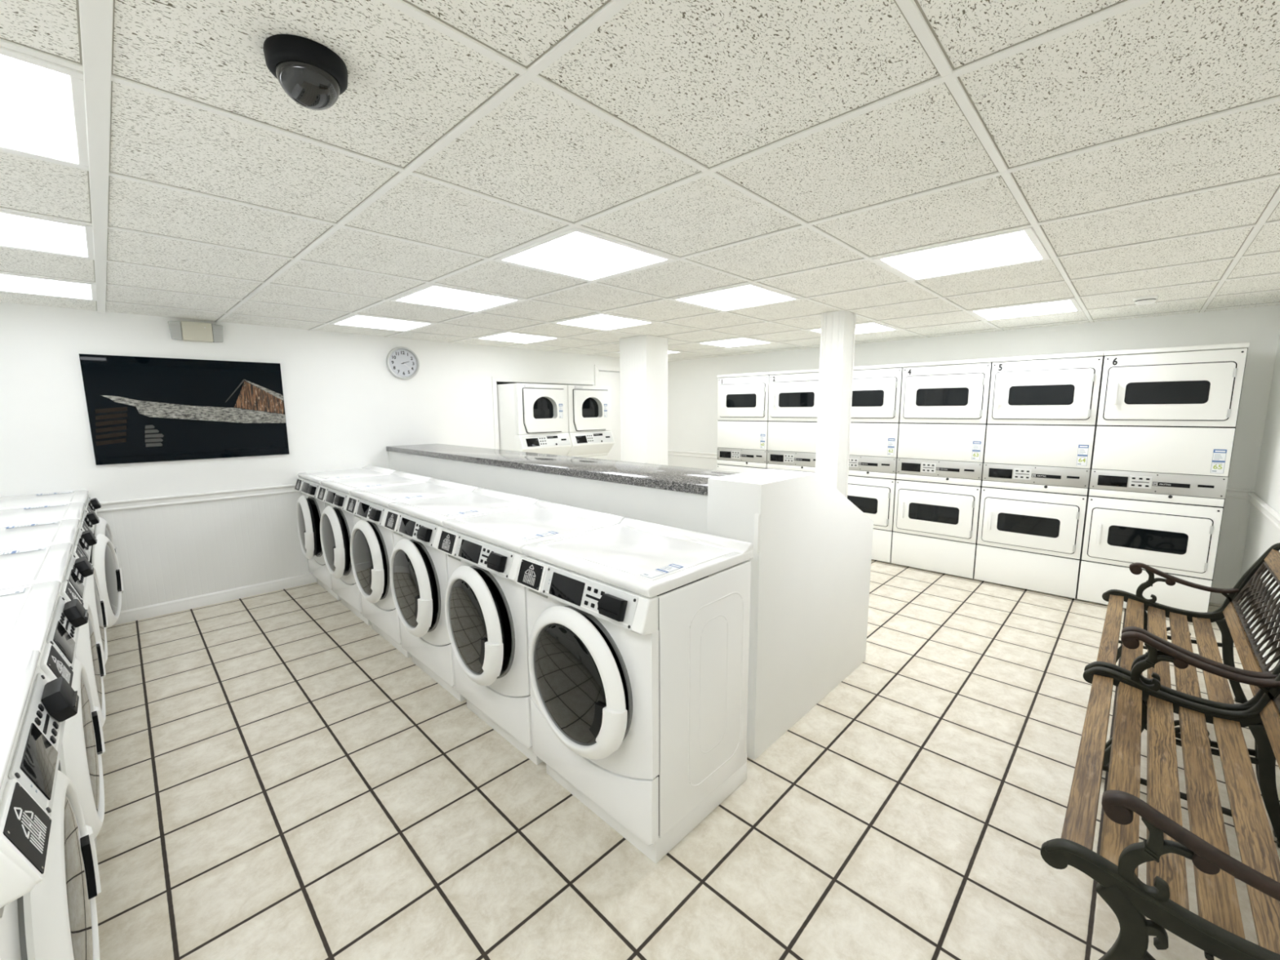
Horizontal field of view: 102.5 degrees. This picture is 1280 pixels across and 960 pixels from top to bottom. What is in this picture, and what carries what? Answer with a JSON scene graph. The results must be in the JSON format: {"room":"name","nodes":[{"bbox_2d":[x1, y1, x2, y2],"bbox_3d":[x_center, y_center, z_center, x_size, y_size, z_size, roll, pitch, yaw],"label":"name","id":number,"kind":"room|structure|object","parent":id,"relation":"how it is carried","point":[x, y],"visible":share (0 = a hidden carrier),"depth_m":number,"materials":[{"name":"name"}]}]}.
{"room":"laundry","nodes":[
{"label":"laundry","id":0,"kind":"room"},
{"bbox_2d":[0,302,619,502],"bbox_3d":[-2.281,-0.348,5.640,0.670,2.230,7.090,7,11,44],"label":"wall","id":1,"kind":"structure","parent":0,"point":[344,405],"depth_m":4.26,"materials":[{"name":"paint"}]},
{"bbox_2d":[79,353,288,465],"bbox_3d":[-3.415,-0.540,3.948,0.022,0.761,1.144,7,11,44],"label":"wall picture","id":2,"kind":"object","parent":1,"relation":"attached to","point":[140,409],"visible":1,"depth_m":3.88,"materials":[{"name":"black"}]},
{"bbox_2d":[168,320,223,342],"bbox_3d":[-3.358,-1.122,3.891,0.076,0.138,0.312,7,11,44],"label":"emergency light","id":3,"kind":"object","parent":1,"relation":"attached to","point":[184,331],"visible":1,"depth_m":3.86,"materials":[{"name":"beige plastic"}]},
{"bbox_2d":[97,484,299,512],"bbox_3d":[-3.036,0.078,4.409,0.026,0.072,4.005,7,11,44],"label":"trim","id":4,"kind":"structure","parent":1,"relation":"attached to","point":[113,505],"depth_m":3.97,"materials":[{"name":"white paint"}]},
{"bbox_2d":[96,491,310,610],"bbox_3d":[-3.045,0.519,4.481,0.006,0.842,4.005,7,11,44],"label":"wainscoting","id":5,"kind":"structure","parent":1,"relation":"attached to","point":[174,552],"depth_m":4.06,"materials":[{"name":"white paint"}]},
{"bbox_2d":[113,573,316,625],"bbox_3d":[-3.033,0.893,4.525,0.018,0.090,4.005,7,11,44],"label":"baseboard","id":6,"kind":"structure","parent":1,"relation":"attached to","point":[167,607],"depth_m":4.11,"materials":[{"name":"white paint"}]},
{"bbox_2d":[386,346,419,379],"bbox_3d":[-2.306,-1.138,4.999,0.038,0.308,0.308,7,11,44],"label":"wall clock","id":7,"kind":"object","parent":1,"relation":"attached to","point":[402,362],"visible":1,"depth_m":5.00,"materials":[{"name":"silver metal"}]},
{"bbox_2d":[491,376,593,449],"bbox_3d":[-1.121,-0.286,6.348,0.016,1.897,1.477,7,11,44],"label":"trim","id":8,"kind":"structure","parent":1,"relation":"attached to","point":[494,379],"depth_m":5.83,"materials":[{"name":"white paint"}]},
{"bbox_2d":[594,364,619,386],"bbox_3d":[-0.247,-0.520,7.215,0.018,2.108,0.976,7,11,44],"label":"trim","id":9,"kind":"structure","parent":1,"relation":"attached to","point":[597,367],"depth_m":6.79,"materials":[{"name":"white paint"}]},
{"bbox_2d":[599,370,621,461],"bbox_3d":[-0.260,-0.489,7.233,0.100,2.022,0.828,7,11,44],"label":"door","id":10,"kind":"structure","parent":1,"relation":"in","point":[611,379],"depth_m":7.10,"materials":[{"name":"white paint"}]},
{"bbox_2d":[388,451,873,759],"bbox_3d":[-0.550,0.370,4.043,4.149,1.222,1.268,7,11,44],"label":"wall","id":11,"kind":"structure","parent":0,"point":[811,563],"depth_m":2.48,"materials":[{"name":"paint"}]},
{"bbox_2d":[386,443,742,495],"bbox_3d":[-0.898,-0.154,3.810,3.876,0.045,0.510,7,11,44],"label":"countertop","id":12,"kind":"structure","parent":11,"relation":"on","point":[676,478],"depth_m":3.11,"materials":[{"name":"stone"}]},
{"bbox_2d":[0,0,1279,361],"bbox_3d":[-0.237,-1.204,3.459,6.960,0.044,7.290,7,11,43],"label":"ceiling","id":13,"kind":"structure","parent":0,"point":[716,82],"depth_m":1.43,"materials":[{"name":"tile"}]},
{"bbox_2d":[0,45,88,169],"bbox_3d":[-1.562,-0.833,1.050,0.603,0.010,0.603,7,11,43],"label":"recessed light","id":14,"kind":"object","parent":13,"relation":"in","point":[42,110],"visible":0.84,"depth_m":1.18,"materials":[{"name":"white paint"}]},
{"bbox_2d":[0,209,93,259],"bbox_3d":[-2.465,-0.947,1.913,0.603,0.010,0.603,7,11,43],"label":"recessed light","id":15,"kind":"object","parent":13,"relation":"in","point":[20,231],"visible":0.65,"depth_m":2.02,"materials":[{"name":"white paint"}]},
{"bbox_2d":[0,272,96,301],"bbox_3d":[-3.367,-1.060,2.776,0.603,0.010,0.603,7,11,43],"label":"recessed light","id":16,"kind":"object","parent":13,"relation":"in","point":[14,283],"visible":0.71,"depth_m":2.84,"materials":[{"name":"white paint"}]},
{"bbox_2d":[262,34,347,110],"bbox_3d":[-0.664,-0.796,1.030,0.142,0.086,0.142,7,11,44],"label":"security camera","id":17,"kind":"object","parent":13,"relation":"attached to","point":[310,73],"visible":1,"depth_m":0.99,"materials":[{"name":"black plastic"}]},
{"bbox_2d":[329,313,435,332],"bbox_3d":[-2.062,-1.255,4.115,0.603,0.010,0.603,7,11,43],"label":"recessed light","id":18,"kind":"object","parent":13,"relation":"in","point":[354,320],"visible":0.94,"depth_m":4.10,"materials":[{"name":"white paint"}]},
{"bbox_2d":[389,284,524,312],"bbox_3d":[-1.159,-1.142,3.252,0.603,0.010,0.603,7,11,43],"label":"recessed light","id":19,"kind":"object","parent":13,"relation":"in","point":[431,295],"visible":0.94,"depth_m":3.23,"materials":[{"name":"white paint"}]},
{"bbox_2d":[474,331,560,343],"bbox_3d":[-1.191,-1.386,5.008,0.603,0.010,0.603,7,11,43],"label":"recessed light","id":20,"kind":"object","parent":13,"relation":"in","point":[513,337],"visible":0.97,"depth_m":5.00,"materials":[{"name":"white paint"}]},
{"bbox_2d":[493,226,675,282],"bbox_3d":[-0.257,-1.029,2.389,0.603,0.010,0.603,7,11,43],"label":"recessed light","id":21,"kind":"object","parent":13,"relation":"in","point":[576,253],"visible":0.94,"depth_m":2.35,"materials":[{"name":"white paint"}]},
{"bbox_2d":[551,312,656,330],"bbox_3d":[-0.289,-1.272,4.146,0.603,0.010,0.603,7,11,43],"label":"recessed light","id":22,"kind":"object","parent":13,"relation":"in","point":[602,322],"visible":1,"depth_m":4.12,"materials":[{"name":"white paint"}]},
{"bbox_2d":[0,0,1279,359],"bbox_3d":[0.015,-1.147,3.222,6.060,0.018,7.090,7,11,43],"label":"ceiling grid","id":23,"kind":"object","parent":13,"relation":"attached to","point":[95,18],"depth_m":1.54,"materials":[{"name":"white paint"}]},
{"bbox_2d":[617,350,683,354],"bbox_3d":[0.114,-1.581,6.348,0.603,0.010,0.603,7,11,43],"label":"recessed light","id":24,"kind":"object","parent":13,"relation":"in","point":[668,351],"visible":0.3,"depth_m":6.35,"materials":[{"name":"white paint"}]},
{"bbox_2d":[695,337,773,347],"bbox_3d":[1.017,-1.468,5.485,0.603,0.010,0.603,7,11,43],"label":"recessed light","id":25,"kind":"object","parent":13,"relation":"in","point":[737,342],"visible":0.95,"depth_m":5.46,"materials":[{"name":"white paint"}]},
{"bbox_2d":[670,283,801,311],"bbox_3d":[0.614,-1.159,3.283,0.603,0.010,0.603,7,11,43],"label":"recessed light","id":26,"kind":"object","parent":13,"relation":"in","point":[749,295],"visible":0.97,"depth_m":3.26,"materials":[{"name":"white paint"}]},
{"bbox_2d":[805,328,821,333],"bbox_3d":[1.635,-1.358,4.659,0.139,0.010,0.298,7,11,43],"label":"recessed light","id":27,"kind":"object","parent":13,"relation":"in","point":[818,331],"depth_m":4.63,"materials":[{"name":"white paint"}]},
{"bbox_2d":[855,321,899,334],"bbox_3d":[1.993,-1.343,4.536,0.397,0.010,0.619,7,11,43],"label":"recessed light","id":28,"kind":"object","parent":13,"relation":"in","point":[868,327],"depth_m":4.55,"materials":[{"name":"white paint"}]},
{"bbox_2d":[871,226,1050,281],"bbox_3d":[1.516,-1.046,2.420,0.603,0.010,0.603,7,11,43],"label":"recessed light","id":29,"kind":"object","parent":13,"relation":"in","point":[1022,246],"visible":0.98,"depth_m":2.39,"materials":[{"name":"white paint"}]},
{"bbox_2d":[968,298,1082,320],"bbox_3d":[2.822,-1.241,3.759,0.603,0.010,0.603,7,11,43],"label":"recessed light","id":30,"kind":"object","parent":13,"relation":"in","point":[1068,305],"visible":0.99,"depth_m":3.74,"materials":[{"name":"white paint"}]},
{"bbox_2d":[1133,295,1159,304],"bbox_3d":[3.301,-1.171,3.352,0.120,0.040,0.120,7,11,44],"label":"smoke detector","id":31,"kind":"object","parent":13,"relation":"attached to","point":[1150,299],"visible":1,"depth_m":3.32,"materials":[{"name":"white plastic"}]},
{"bbox_2d":[95,559,1279,959],"bbox_3d":[-0.227,1.043,3.808,6.860,0.050,7.090,7,11,44],"label":"floor","id":32,"kind":"structure","parent":0,"point":[282,781],"depth_m":1.96,"materials":[{"name":"tile"}]},
{"bbox_2d":[0,649,101,959],"bbox_3d":[-1.325,0.927,0.804,0.692,1.022,0.671,7,11,44],"label":"washing machine","id":33,"kind":"object","parent":32,"relation":"on","point":[50,883],"visible":1,"depth_m":0.89,"materials":[{"name":"white metal"}]},
{"bbox_2d":[0,580,105,850],"bbox_3d":[-1.820,0.863,1.286,0.692,1.022,0.671,7,11,44],"label":"washing machine","id":34,"kind":"object","parent":32,"relation":"on","point":[33,616],"visible":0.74,"depth_m":1.38,"materials":[{"name":"white metal"}]},
{"bbox_2d":[0,542,106,727],"bbox_3d":[-2.316,0.800,1.767,0.692,1.022,0.671,7,11,44],"label":"washing machine","id":35,"kind":"object","parent":32,"relation":"on","point":[50,562],"visible":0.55,"depth_m":1.86,"materials":[{"name":"white metal"}]},
{"bbox_2d":[0,518,108,665],"bbox_3d":[-2.811,0.737,2.248,0.692,1.022,0.671,7,11,44],"label":"washing machine","id":36,"kind":"object","parent":32,"relation":"on","point":[67,531],"visible":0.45,"depth_m":2.33,"materials":[{"name":"white metal"}]},
{"bbox_2d":[0,489,119,566],"bbox_3d":[-3.785,0.608,3.227,0.692,1.022,0.716,7,11,44],"label":"washing machine","id":37,"kind":"object","parent":32,"relation":"on","point":[103,527],"visible":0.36,"depth_m":3.27,"materials":[{"name":"white metal"}]},
{"bbox_2d":[0,502,123,626],"bbox_3d":[-3.285,0.670,2.751,0.692,1.022,0.731,7,11,44],"label":"washing machine","id":38,"kind":"object","parent":32,"relation":"on","point":[103,557],"visible":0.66,"depth_m":2.84,"materials":[{"name":"white metal"}]},
{"bbox_2d":[294,465,395,600],"bbox_3d":[-2.546,0.427,4.463,0.692,1.022,0.724,7,11,44],"label":"washing machine","id":39,"kind":"object","parent":32,"relation":"on","point":[309,509],"visible":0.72,"depth_m":4.20,"materials":[{"name":"white metal"}]},
{"bbox_2d":[317,471,431,625],"bbox_3d":[-2.038,0.490,3.982,0.692,1.022,0.705,7,11,44],"label":"washing machine","id":40,"kind":"object","parent":32,"relation":"on","point":[336,524],"visible":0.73,"depth_m":3.72,"materials":[{"name":"white metal"}]},
{"bbox_2d":[346,478,476,657],"bbox_3d":[-1.532,0.554,3.500,0.692,1.022,0.691,7,11,44],"label":"washing machine","id":41,"kind":"object","parent":32,"relation":"on","point":[371,544],"visible":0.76,"depth_m":3.24,"materials":[{"name":"white metal"}]},
{"bbox_2d":[384,487,538,702],"bbox_3d":[-1.034,0.618,3.009,0.692,1.022,0.702,7,11,44],"label":"washing machine","id":42,"kind":"object","parent":32,"relation":"on","point":[418,571],"visible":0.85,"depth_m":2.75,"materials":[{"name":"white metal"}]},
{"bbox_2d":[437,500,624,764],"bbox_3d":[-0.537,0.683,2.517,0.692,1.022,0.714,7,11,44],"label":"washing machine","id":43,"kind":"object","parent":32,"relation":"on","point":[486,609],"visible":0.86,"depth_m":2.25,"materials":[{"name":"white metal"}]},
{"bbox_2d":[478,573,511,665],"bbox_3d":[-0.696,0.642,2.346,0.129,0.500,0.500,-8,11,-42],"label":"door handle","id":44,"kind":"object","parent":43,"relation":"on","point":[500,600],"depth_m":2.17,"materials":[{"name":"white plastic"}]},
{"bbox_2d":[496,382,572,455],"bbox_3d":[-1.308,-0.202,6.068,0.784,1.810,0.670,7,11,44],"label":"dryer","id":45,"kind":"object","parent":32,"relation":"on","point":[533,418],"visible":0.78,"depth_m":5.72,"materials":[{"name":"white metal"}]},
{"bbox_2d":[566,385,614,459],"bbox_3d":[-0.827,-0.273,6.553,0.784,1.810,0.670,7,11,44],"label":"dryer","id":46,"kind":"object","parent":32,"relation":"on","point":[589,407],"visible":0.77,"depth_m":6.25,"materials":[{"name":"white metal"}]},
{"bbox_2d":[515,517,753,863],"bbox_3d":[-0.028,0.746,2.038,0.692,1.022,0.692,7,11,44],"label":"washing machine","id":47,"kind":"object","parent":32,"relation":"on","point":[638,630],"visible":1,"depth_m":1.78,"materials":[{"name":"white metal"}]},
{"bbox_2d":[592,624,626,706],"bbox_3d":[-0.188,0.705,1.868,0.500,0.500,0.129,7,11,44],"label":"door handle","id":48,"kind":"object","parent":47,"relation":"on","point":[615,646],"depth_m":1.68,"materials":[{"name":"white plastic"}]},
{"bbox_2d":[619,334,667,465],"bbox_3d":[0.044,-0.308,5.257,0.370,2.224,0.315,7,11,44],"label":"column","id":49,"kind":"structure","parent":32,"relation":"on","point":[643,359],"depth_m":5.07,"materials":[{"name":"white paint"}]},
{"bbox_2d":[716,372,769,472],"bbox_3d":[1.412,-0.316,6.324,0.695,1.925,0.710,7,11,44],"label":"dryer","id":50,"kind":"object","parent":32,"relation":"on","point":[743,399],"visible":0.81,"depth_m":6.03,"materials":[{"name":"white metal"}]},
{"bbox_2d":[766,368,819,472],"bbox_3d":[1.910,-0.252,5.839,0.695,1.925,0.710,7,11,44],"label":"dryer","id":51,"kind":"object","parent":32,"relation":"on","point":[793,406],"visible":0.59,"depth_m":5.58,"materials":[{"name":"white metal"}]},
{"bbox_2d":[815,310,856,497],"bbox_3d":[1.487,-0.140,3.969,0.176,2.224,0.206,7,11,44],"label":"column","id":52,"kind":"structure","parent":32,"relation":"on","point":[837,331],"depth_m":3.84,"materials":[{"name":"white paint"}]},
{"bbox_2d":[847,364,902,563],"bbox_3d":[2.409,-0.188,5.355,0.695,1.925,0.710,7,11,44],"label":"dryer","id":53,"kind":"object","parent":32,"relation":"on","point":[876,389],"visible":0.6,"depth_m":5.01,"materials":[{"name":"white metal"}]},
{"bbox_2d":[890,358,992,578],"bbox_3d":[2.907,-0.124,4.871,0.695,1.925,0.710,7,11,44],"label":"dryer","id":54,"kind":"object","parent":32,"relation":"on","point":[944,405],"visible":0.98,"depth_m":4.62,"materials":[{"name":"white metal"}]},
{"bbox_2d":[973,351,1104,598],"bbox_3d":[3.406,-0.061,4.386,0.695,1.925,0.710,7,11,44],"label":"dryer","id":55,"kind":"object","parent":32,"relation":"on","point":[1042,412],"visible":1,"depth_m":4.14,"materials":[{"name":"white metal"}]},
{"bbox_2d":[1040,631,1279,959],"bbox_3d":[1.645,0.897,1.488,0.630,0.863,1.221,7,11,44],"label":"park bench","id":56,"kind":"object","parent":32,"relation":"on","point":[1217,930],"visible":1,"depth_m":1.37,"materials":[{"name":"brown wood"}]},
{"bbox_2d":[1076,342,1248,613],"bbox_3d":[3.904,0.003,3.902,0.695,1.925,0.710,7,11,44],"label":"dryer","id":57,"kind":"object","parent":32,"relation":"on","point":[1167,417],"visible":0.99,"depth_m":3.65,"materials":[{"name":"white metal"}]},
{"bbox_2d":[1084,542,1279,837],"bbox_3d":[2.514,0.769,2.366,0.630,0.863,1.221,7,11,44],"label":"park bench","id":58,"kind":"object","parent":32,"relation":"on","point":[1234,628],"visible":0.75,"depth_m":2.37,"materials":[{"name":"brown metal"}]},
{"bbox_2d":[667,305,1279,489],"bbox_3d":[2.497,-0.411,5.844,6.060,2.230,0.100,7,11,44],"label":"wall","id":59,"kind":"structure","parent":0,"point":[692,384],"depth_m":4.55,"materials":[{"name":"paint"}]},
{"bbox_2d":[667,449,1254,588],"bbox_3d":[2.455,0.253,5.889,5.860,0.904,0.032,7,11,44],"label":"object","id":60,"kind":"structure","parent":59,"relation":"attached to","point":[1237,508],"depth_m":3.92,"materials":[{"name":"white paint"}]},
{"bbox_2d":[1209,591,1228,604],"bbox_3d":[2.459,0.656,5.945,5.860,0.090,0.018,7,11,44],"label":"baseboard","id":61,"kind":"structure","parent":59,"relation":"attached to","point":[1215,597],"depth_m":3.98,"materials":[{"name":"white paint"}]},
{"bbox_2d":[1254,333,1279,514],"bbox_3d":[2.179,0.222,1.306,0.100,2.230,7.090,7,11,44],"label":"wall","id":62,"kind":"structure","parent":0,"point":[1267,487],"depth_m":3.50,"materials":[{"name":"paint"}]},
{"bbox_2d":[1239,603,1271,671],"bbox_3d":[2.130,1.277,1.488,0.018,0.090,6.860,7,11,44],"label":"baseboard","id":63,"kind":"structure","parent":62,"relation":"attached to","point":[1260,649],"depth_m":3.13,"materials":[{"name":"white paint"}]},
{"bbox_2d":[1240,492,1279,669],"bbox_3d":[2.126,0.884,1.434,0.032,0.884,6.860,7,11,44],"label":"trim","id":64,"kind":"structure","parent":62,"relation":"attached to","point":[1264,525],"depth_m":3.40,"materials":[{"name":"white paint"}]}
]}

